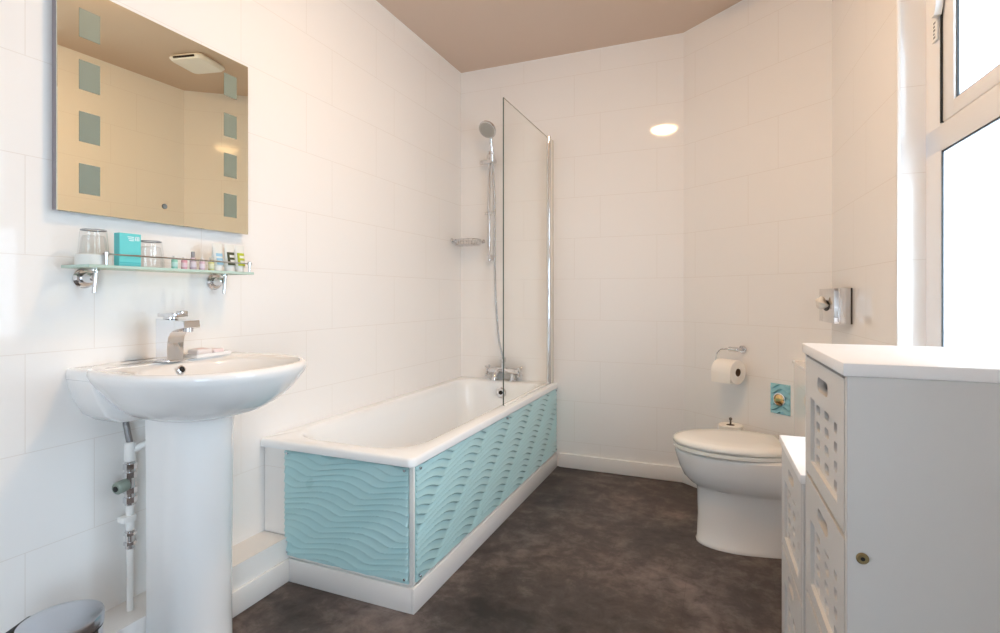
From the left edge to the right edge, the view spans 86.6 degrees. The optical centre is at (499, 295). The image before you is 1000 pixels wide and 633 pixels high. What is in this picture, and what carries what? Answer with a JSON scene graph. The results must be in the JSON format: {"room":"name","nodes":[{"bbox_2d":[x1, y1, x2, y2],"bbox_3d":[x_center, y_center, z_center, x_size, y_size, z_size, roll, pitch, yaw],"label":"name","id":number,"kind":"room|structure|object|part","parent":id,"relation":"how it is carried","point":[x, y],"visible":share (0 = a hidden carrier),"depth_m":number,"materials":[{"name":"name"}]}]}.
{"room":"bathroom","nodes":[
{"label":"bathroom","id":0,"kind":"room"},
{"bbox_2d":[0,0,460,632],"bbox_3d":[-1.391,-0.223,1.315,0.280,2.605,5.353,0,0,23],"label":"wall","id":1,"kind":"structure","parent":0,"point":[354,121],"depth_m":2.02,"materials":[{"name":"white tile"}]},
{"bbox_2d":[52,0,247,234],"bbox_3d":[-1.063,-0.537,1.689,0.034,0.621,0.613,0,0,23],"label":"wall mirror","id":2,"kind":"object","parent":1,"relation":"attached to","point":[150,121],"visible":1,"depth_m":1.60,"materials":[{"name":"grey mirror"}]},
{"bbox_2d":[61,252,253,293],"bbox_3d":[-1.027,-0.063,1.649,0.133,0.111,0.528,0,0,23],"label":"glass shelf","id":3,"kind":"object","parent":1,"relation":"attached to","point":[82,277],"visible":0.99,"depth_m":1.50,"materials":[{"name":"green"}]},
{"bbox_2d":[74,228,111,264],"bbox_3d":[-1.104,-0.132,1.442,0.082,0.098,0.082,0,0,23],"label":"tumbler","id":4,"kind":"object","parent":3,"relation":"on","point":[82,258],"visible":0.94,"depth_m":1.41,"materials":[{"name":"clear glass"}]},
{"bbox_3d":[-1.058,-0.101,1.426,0.012,0.036,0.012,0,0,23],"label":"rail post","id":5,"kind":"part","parent":3,"relation":"part of","materials":[{"name":"silver metal"}]},
{"bbox_2d":[114,232,140,266],"bbox_3d":[-1.058,-0.130,1.509,0.025,0.094,0.060,0,0,23],"label":"box","id":6,"kind":"object","parent":3,"relation":"on","point":[124,243],"visible":0.88,"depth_m":1.50,"materials":[{"name":"teal cardboard"}]},
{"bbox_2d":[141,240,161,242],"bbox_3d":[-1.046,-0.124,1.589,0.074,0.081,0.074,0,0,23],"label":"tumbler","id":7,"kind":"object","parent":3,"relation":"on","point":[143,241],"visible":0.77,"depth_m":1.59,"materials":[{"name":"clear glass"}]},
{"bbox_2d":[171,256,177,268],"bbox_3d":[-0.999,-0.103,1.629,0.018,0.040,0.017,0,0,23],"label":"toiletry bottle","id":8,"kind":"object","parent":3,"relation":"on","point":[174,263],"visible":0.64,"depth_m":1.62,"materials":[{"name":"teal plastic"}]},
{"bbox_3d":[-0.967,-0.113,1.643,0.005,0.005,0.486,0,0,23],"label":"guard rail","id":9,"kind":"part","parent":3,"relation":"part of","materials":[{"name":"silver metal"}]},
{"bbox_2d":[181,257,186,268],"bbox_3d":[-0.987,-0.103,1.659,0.018,0.040,0.017,0,0,23],"label":"toiletry bottle","id":10,"kind":"object","parent":3,"relation":"on","point":[183,262],"visible":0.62,"depth_m":1.65,"materials":[{"name":"pink plastic"}]},
{"bbox_2d":[190,251,196,268],"bbox_3d":[-0.975,-0.112,1.687,0.020,0.058,0.019,0,0,23],"label":"toiletry bottle","id":11,"kind":"object","parent":3,"relation":"on","point":[193,264],"visible":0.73,"depth_m":1.68,"materials":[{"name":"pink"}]},
{"bbox_2d":[199,258,204,269],"bbox_3d":[-0.963,-0.103,1.716,0.018,0.040,0.017,0,0,23],"label":"toiletry bottle","id":12,"kind":"object","parent":3,"relation":"on","point":[201,263],"visible":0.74,"depth_m":1.71,"materials":[{"name":"pink plastic"}]},
{"bbox_2d":[208,257,213,269],"bbox_3d":[-0.950,-0.105,1.746,0.019,0.044,0.018,0,0,23],"label":"toiletry bottle","id":13,"kind":"object","parent":3,"relation":"on","point":[210,264],"visible":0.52,"depth_m":1.74,"materials":[{"name":"beige plastic"}]},
{"bbox_2d":[212,243,223,270],"bbox_3d":[-0.949,-0.130,1.784,0.037,0.094,0.039,0,0,23],"label":"toiletry tube","id":14,"kind":"object","parent":3,"relation":"on","point":[217,254],"visible":0.87,"depth_m":1.77,"materials":[{"name":"white plastic"}]},
{"bbox_2d":[223,244,235,270],"bbox_3d":[-0.931,-0.130,1.828,0.037,0.094,0.039,0,0,23],"label":"toiletry tube","id":15,"kind":"object","parent":3,"relation":"on","point":[228,249],"visible":0.91,"depth_m":1.82,"materials":[{"name":"white plastic"}]},
{"bbox_2d":[234,245,244,271],"bbox_3d":[-0.915,-0.130,1.865,0.037,0.094,0.039,0,0,23],"label":"toiletry tube","id":16,"kind":"object","parent":3,"relation":"on","point":[239,250],"visible":0.84,"depth_m":1.85,"materials":[{"name":"white plastic"}]},
{"bbox_3d":[-0.877,-0.101,1.858,0.012,0.036,0.012,0,0,23],"label":"rail post","id":17,"kind":"part","parent":3,"relation":"part of","materials":[{"name":"silver metal"}]},
{"bbox_2d":[103,531,288,632],"bbox_3d":[-1.549,0.998,0.407,0.127,0.165,3.556,0,0,23],"label":"trim","id":18,"kind":"structure","parent":1,"relation":"attached to","point":[257,554],"depth_m":1.85,"materials":[{"name":"white wood"}]},
{"bbox_2d":[112,421,145,611],"bbox_3d":[-1.071,0.617,1.551,0.050,0.596,0.106,0,0,33],"label":"pipe","id":19,"kind":"object","parent":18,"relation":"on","point":[127,486],"visible":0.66,"depth_m":1.54,"materials":[{"name":"white plastic"}]},
{"bbox_3d":[-1.085,0.546,1.522,0.035,0.037,0.036,0,0,16],"label":"valve handle","id":20,"kind":"part","parent":19,"relation":"part of","materials":[{"name":"grey"}]},
{"bbox_2d":[232,557,290,617],"bbox_3d":[-1.484,1.038,0.382,0.012,0.085,3.560,0,0,23],"label":"baseboard","id":21,"kind":"structure","parent":1,"relation":"attached to","point":[253,591],"depth_m":1.88,"materials":[{"name":"white"}]},
{"bbox_2d":[375,0,460,73],"bbox_3d":[-1.279,-1.523,1.214,0.004,0.004,5.253,0,0,23],"label":"trim","id":22,"kind":"structure","parent":1,"relation":"attached to","point":[375,0],"depth_m":3.08,"materials":[{"name":"white plastic"}]},
{"bbox_2d":[232,466,781,632],"bbox_3d":[-0.145,1.110,0.821,2.600,0.060,5.603,0,0,23],"label":"floor","id":23,"kind":"structure","parent":0,"point":[586,551],"depth_m":2.00,"materials":[{"name":"tile"}]},
{"bbox_2d":[6,599,104,632],"bbox_3d":[-1.007,0.912,1.225,0.227,0.335,0.164,0,0,23],"label":"pedal bin","id":24,"kind":"object","parent":23,"relation":"on","point":[85,615],"visible":1,"depth_m":1.23,"materials":[{"name":"silver metal"}]},
{"bbox_2d":[66,352,306,632],"bbox_3d":[-0.851,0.637,1.563,0.521,0.885,0.538,0,0,23],"label":"basin","id":25,"kind":"object","parent":23,"relation":"on","point":[188,408],"visible":0.98,"depth_m":1.49,"materials":[{"name":"white ceramic"}]},
{"bbox_2d":[153,311,199,362],"bbox_3d":[-0.968,0.120,1.593,0.130,0.153,0.062,0,0,23],"label":"mixer tap","id":26,"kind":"object","parent":25,"relation":"on","point":[171,330],"visible":1,"depth_m":1.58,"materials":[{"name":"silver metal"}]},
{"bbox_3d":[-0.979,0.057,1.597,0.090,0.025,0.046,0,0,23],"label":"lever","id":27,"kind":"part","parent":26,"relation":"part of","materials":[{"name":"silver metal"}]},
{"bbox_3d":[-0.853,0.271,1.558,0.520,0.152,0.526,0,0,23],"label":"bowl","id":28,"kind":"part","parent":25,"relation":"part of","materials":[{"name":"white ceramic"}]},
{"bbox_2d":[183,350,231,357],"bbox_3d":[-0.959,0.188,1.725,0.086,0.012,0.148,0,0,15],"label":"soap dish","id":29,"kind":"object","parent":25,"relation":"on","point":[185,355],"visible":0.54,"depth_m":1.69,"materials":[{"name":"white ceramic"}]},
{"bbox_2d":[188,348,212,354],"bbox_3d":[-0.964,0.177,1.707,0.044,0.018,0.062,0,0,15],"label":"soap","id":30,"kind":"object","parent":29,"relation":"on","point":[196,351],"visible":0.99,"depth_m":1.68,"materials":[{"name":"white"}]},
{"bbox_2d":[212,348,223,352],"bbox_3d":[-0.947,0.180,1.761,0.044,0.013,0.042,0,0,15],"label":"soap","id":31,"kind":"object","parent":29,"relation":"on","point":[213,349],"visible":0.58,"depth_m":1.75,"materials":[{"name":"white"}]},
{"bbox_2d":[261,376,557,614],"bbox_3d":[-0.280,0.815,2.711,0.687,0.530,1.716,0,0,23],"label":"bathtub","id":32,"kind":"object","parent":23,"relation":"on","point":[381,503],"visible":1,"depth_m":2.01,"materials":[{"name":"white ceramic"}]},
{"bbox_3d":[-0.567,0.786,1.916,0.550,0.396,0.014,0,0,23],"label":"wave panel","id":33,"kind":"part","parent":32,"relation":"part of","materials":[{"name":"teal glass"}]},
{"bbox_2d":[261,376,557,467],"bbox_3d":[-0.280,0.748,2.711,0.687,0.395,1.716,0,0,23],"label":"tub","id":34,"kind":"object","parent":32,"relation":"in","point":[460,422],"depth_m":2.60,"materials":[{"name":"white ceramic"}]},
{"bbox_3d":[-0.297,0.783,1.830,0.030,0.406,0.052,0,0,23],"label":"corner trim","id":35,"kind":"part","parent":32,"relation":"part of","materials":[{"name":"white plastic"}]},
{"bbox_3d":[0.035,0.786,2.595,0.010,0.396,1.672,0,0,23],"label":"wave panel","id":36,"kind":"part","parent":32,"relation":"part of","materials":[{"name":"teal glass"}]},
{"bbox_2d":[485,357,522,381],"bbox_3d":[0.001,0.474,3.412,0.246,0.152,0.184,0,0,23],"label":"mixer tap","id":37,"kind":"object","parent":32,"relation":"on","point":[494,371],"visible":1,"depth_m":3.43,"materials":[{"name":"silver metal"}]},
{"bbox_3d":[-0.071,0.490,3.503,0.043,0.070,0.070,0,0,23],"label":"handle","id":38,"kind":"part","parent":37,"relation":"part of","materials":[{"name":"silver metal"}]},
{"bbox_3d":[-0.016,0.502,3.396,0.032,0.068,0.140,0,0,23],"label":"spout","id":39,"kind":"part","parent":37,"relation":"part of","materials":[{"name":"silver metal"}]},
{"bbox_3d":[0.020,0.436,3.457,0.040,0.077,0.039,0,0,23],"label":"diverter knob","id":40,"kind":"part","parent":37,"relation":"part of","materials":[{"name":"silver metal"}]},
{"bbox_3d":[0.117,0.490,3.425,0.043,0.070,0.070,0,0,23],"label":"handle","id":41,"kind":"part","parent":37,"relation":"part of","materials":[{"name":"silver metal"}]},
{"bbox_2d":[503,97,553,405],"bbox_3d":[0.175,-0.225,3.006,0.026,1.547,0.822,0,0,23],"label":"screen","id":42,"kind":"object","parent":32,"relation":"on","point":[550,143],"visible":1,"depth_m":3.31,"materials":[{"name":"clear glass"}]},
{"bbox_3d":[0.305,-0.225,3.317,0.026,1.547,0.026,0,0,23],"label":"hinge post","id":43,"kind":"part","parent":42,"relation":"part of","materials":[{"name":"silver metal"}]},
{"bbox_2d":[673,429,781,558],"bbox_3d":[1.026,0.848,2.315,0.517,0.464,0.364,0,0,17],"label":"toilet","id":44,"kind":"object","parent":23,"relation":"on","point":[737,474],"visible":0.74,"depth_m":2.21,"materials":[{"name":"white ceramic"}]},
{"bbox_3d":[0.995,0.633,2.324,0.452,0.033,0.364,0,0,17],"label":"lid","id":45,"kind":"part","parent":44,"relation":"part of","materials":[{"name":"white plastic"}]},
{"bbox_3d":[0.996,0.660,2.324,0.450,0.019,0.360,0,0,17],"label":"seat","id":46,"kind":"part","parent":44,"relation":"part of","materials":[{"name":"white plastic"}]},
{"bbox_2d":[779,435,804,632],"bbox_3d":[0.858,0.735,1.273,0.296,0.690,0.360,0,0,21],"label":"base cabinet","id":47,"kind":"object","parent":23,"relation":"on","point":[793,447],"visible":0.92,"depth_m":1.33,"materials":[{"name":"white paint"}]},
{"bbox_3d":[0.732,0.820,1.322,0.014,0.261,0.318,0,0,21],"label":"drawer","id":48,"kind":"part","parent":47,"relation":"part of","materials":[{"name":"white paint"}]},
{"bbox_3d":[0.732,0.548,1.322,0.014,0.264,0.318,0,0,21],"label":"drawer","id":49,"kind":"part","parent":47,"relation":"part of","materials":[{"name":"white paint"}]},
{"bbox_3d":[0.735,0.844,1.321,0.006,0.157,0.233,0,0,21],"label":"pierced panel","id":50,"kind":"part","parent":47,"relation":"part of","materials":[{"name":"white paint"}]},
{"bbox_3d":[0.735,0.573,1.321,0.006,0.160,0.233,0,0,21],"label":"pierced panel","id":51,"kind":"part","parent":47,"relation":"part of","materials":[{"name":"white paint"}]},
{"bbox_3d":[0.799,0.745,1.115,0.288,0.670,0.014,0,0,21],"label":"panel","id":52,"kind":"part","parent":47,"relation":"part of","materials":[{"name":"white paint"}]},
{"bbox_2d":[802,343,999,632],"bbox_3d":[0.727,0.591,0.918,0.306,0.979,0.369,0,0,21],"label":"base cabinet","id":53,"kind":"object","parent":23,"relation":"on","point":[902,443],"visible":1,"depth_m":0.78,"materials":[{"name":"white paint"}]},
{"bbox_3d":[0.792,0.601,1.079,0.298,0.959,0.014,0,0,21],"label":"panel","id":54,"kind":"part","parent":53,"relation":"part of","materials":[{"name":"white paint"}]},
{"bbox_3d":[0.596,0.746,0.969,0.014,0.241,0.326,0,0,21],"label":"drawer","id":55,"kind":"part","parent":53,"relation":"part of","materials":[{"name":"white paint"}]},
{"bbox_3d":[0.599,0.520,0.968,0.006,0.137,0.239,0,0,21],"label":"pierced panel","id":56,"kind":"part","parent":53,"relation":"part of","materials":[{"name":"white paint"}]},
{"bbox_3d":[0.599,0.271,0.968,0.006,0.135,0.239,0,0,21],"label":"pierced panel","id":57,"kind":"part","parent":53,"relation":"part of","materials":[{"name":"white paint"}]},
{"bbox_3d":[0.596,0.496,0.969,0.014,0.241,0.326,0,0,21],"label":"drawer","id":58,"kind":"part","parent":53,"relation":"part of","materials":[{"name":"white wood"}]},
{"bbox_3d":[0.596,0.247,0.969,0.014,0.239,0.326,0,0,21],"label":"drawer","id":59,"kind":"part","parent":53,"relation":"part of","materials":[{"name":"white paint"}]},
{"bbox_3d":[0.667,0.601,0.756,0.298,0.959,0.014,0,0,21],"label":"panel","id":60,"kind":"part","parent":53,"relation":"part of","materials":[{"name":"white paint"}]},
{"bbox_3d":[1.173,0.849,2.702,0.144,0.463,0.144,0,0,23],"label":"stand","id":61,"kind":"object","parent":23,"relation":"on","visible":0},
{"bbox_3d":[1.173,1.017,2.702,0.116,0.103,0.116,0,0,23],"label":"toilet roll","id":62,"kind":"object","parent":61,"relation":"on","visible":0},
{"bbox_3d":[1.173,0.913,2.702,0.116,0.102,0.116,0,0,23],"label":"toilet roll","id":63,"kind":"object","parent":62,"relation":"on","visible":0},
{"bbox_3d":[1.173,0.810,2.702,0.116,0.103,0.116,0,0,23],"label":"toilet roll","id":64,"kind":"object","parent":63,"relation":"on","visible":0},
{"bbox_2d":[718,422,742,429],"bbox_3d":[1.173,0.706,2.702,0.116,0.102,0.116,0,0,23],"label":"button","id":65,"kind":"object","parent":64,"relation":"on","point":[723,425],"visible":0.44,"depth_m":2.69,"materials":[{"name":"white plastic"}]},
{"bbox_2d":[376,0,741,72],"bbox_3d":[-0.145,-1.555,0.821,2.600,0.060,5.603,0,0,23],"label":"ceiling","id":66,"kind":"structure","parent":0,"point":[471,35],"depth_m":2.98,"materials":[{"name":"beige paint"}]},
{"bbox_2d":[461,34,683,466],"bbox_3d":[0.453,-0.223,3.488,1.444,2.605,0.280,0,0,23],"label":"wall","id":67,"kind":"structure","parent":0,"point":[613,116],"depth_m":3.30,"materials":[{"name":"white tile"}]},
{"bbox_2d":[450,238,484,245],"bbox_3d":[-0.211,-0.359,3.530,0.186,0.048,0.155,0,0,23],"label":"basket","id":68,"kind":"object","parent":67,"relation":"attached to","point":[452,240],"visible":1,"depth_m":3.50,"materials":[{"name":"silver metal"}]},
{"bbox_2d":[479,120,504,361],"bbox_3d":[-0.064,-0.339,3.435,0.180,1.533,0.217,0,0,23],"label":"shower rail","id":69,"kind":"object","parent":67,"relation":"attached to","point":[487,129],"visible":1,"depth_m":3.45,"materials":[{"name":"silver metal"}]},
{"bbox_3d":[-0.070,-0.593,3.492,0.019,0.715,0.019,0,0,23],"label":"rail","id":70,"kind":"part","parent":69,"relation":"part of","materials":[{"name":"silver metal"}]},
{"bbox_2d":[461,33,682,73],"bbox_3d":[0.398,-1.523,3.357,1.444,0.004,0.004,0,0,23],"label":"trim","id":71,"kind":"structure","parent":67,"relation":"attached to","point":[680,33],"depth_m":3.32,"materials":[{"name":"white plastic"}]},
{"bbox_2d":[559,453,682,482],"bbox_3d":[0.719,1.036,3.218,0.744,0.088,0.013,0,0,23],"label":"baseboard","id":72,"kind":"structure","parent":67,"relation":"attached to","point":[590,463],"depth_m":3.20,"materials":[{"name":"white wood"}]},
{"bbox_2d":[683,0,743,33],"bbox_3d":[1.265,-1.523,2.714,0.004,0.004,0.836,0,0,-29],"label":"trim","id":73,"kind":"structure","parent":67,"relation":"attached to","point":[742,0],"depth_m":2.89,"materials":[{"name":"white plastic"}]},
{"bbox_2d":[684,0,831,436],"bbox_3d":[1.354,-0.223,2.763,0.200,2.605,0.836,0,0,-29],"label":"wall","id":74,"kind":"structure","parent":0,"point":[758,73],"depth_m":2.67,"materials":[{"name":"white tile"}]},
{"bbox_2d":[683,472,696,487],"bbox_3d":[1.261,1.036,2.711,0.013,0.088,0.844,0,0,-29],"label":"baseboard","id":75,"kind":"structure","parent":74,"relation":"attached to","point":[686,480],"depth_m":3.04,"materials":[{"name":"white"}]},
{"bbox_2d":[715,345,745,359],"bbox_3d":[1.196,0.314,2.759,0.082,0.120,0.134,0,0,-29],"label":"toilet roll holder","id":76,"kind":"object","parent":74,"relation":"attached to","point":[742,348],"visible":0.65,"depth_m":2.73,"materials":[{"name":"silver metal"}]},
{"bbox_3d":[1.173,0.322,2.753,0.035,0.105,0.122,0,0,-29],"label":"hook arm","id":77,"kind":"part","parent":76,"relation":"part of","materials":[{"name":"silver metal"}]},
{"bbox_2d":[711,358,745,384],"bbox_3d":[1.172,0.386,2.726,0.123,0.122,0.115,0,0,-29],"label":"toilet roll","id":78,"kind":"object","parent":76,"relation":"on","point":[728,371],"visible":1,"depth_m":2.69,"materials":[{"name":"white paper"}]},
{"bbox_2d":[770,383,790,415],"bbox_3d":[1.345,0.496,2.554,0.018,0.145,0.098,0,0,-29],"label":"flush plate","id":79,"kind":"object","parent":74,"relation":"attached to","point":[780,396],"visible":1,"depth_m":2.54,"materials":[{"name":"teal plastic"}]},
{"bbox_2d":[792,360,804,436],"bbox_3d":[1.284,0.692,2.021,0.157,0.777,0.979,0,0,20],"label":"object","id":80,"kind":"structure","parent":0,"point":[799,366],"depth_m":2.36,"materials":[{"name":"white tile"}]},
{"bbox_2d":[832,0,925,345],"bbox_3d":[0.718,-0.223,0.101,0.150,2.605,4.737,0,0,20],"label":"wall","id":81,"kind":"structure","parent":0,"point":[864,32],"depth_m":1.76,"materials":[{"name":"white tile"}]},
{"bbox_2d":[819,288,852,323],"bbox_3d":[1.370,0.039,2.173,0.063,0.140,0.261,0,0,20],"label":"dispenser","id":82,"kind":"object","parent":81,"relation":"attached to","point":[839,310],"visible":0.88,"depth_m":2.06,"materials":[{"name":"silver metal"}]},
{"bbox_2d":[815,296,828,308],"bbox_3d":[1.319,0.027,2.177,0.041,0.055,0.113,0,0,23],"label":"tissue","id":83,"kind":"object","parent":82,"relation":"in","point":[821,302],"visible":1,"depth_m":2.16,"materials":[{"name":"white paper"}]},
{"bbox_2d":[897,0,999,347],"bbox_3d":[1.056,-0.360,1.073,0.150,1.320,1.041,0,0,20],"label":"window","id":84,"kind":"structure","parent":81,"relation":"in","point":[963,110],"depth_m":1.45,"materials":[{"name":"white plastic"}]},
{"bbox_3d":[1.215,-0.741,1.482,0.005,0.062,0.034,0,0,20],"label":"catch plate","id":85,"kind":"part","parent":84,"relation":"part of","materials":[{"name":"white plastic"}]},
{"bbox_3d":[1.166,-0.726,1.258,0.051,0.499,0.397,0,0,20],"label":"sash","id":86,"kind":"part","parent":84,"relation":"part of","materials":[{"name":"white plastic"}]},
{"label":"outside","id":87,"kind":"structure","parent":0,"visible":0},
{"bbox_2d":[969,0,999,351],"bbox_3d":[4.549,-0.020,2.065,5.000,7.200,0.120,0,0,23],"label":"window pane","id":88,"kind":"structure","parent":87,"point":[984,157],"depth_m":2.83,"materials":[{"name":"white"}]}
]}

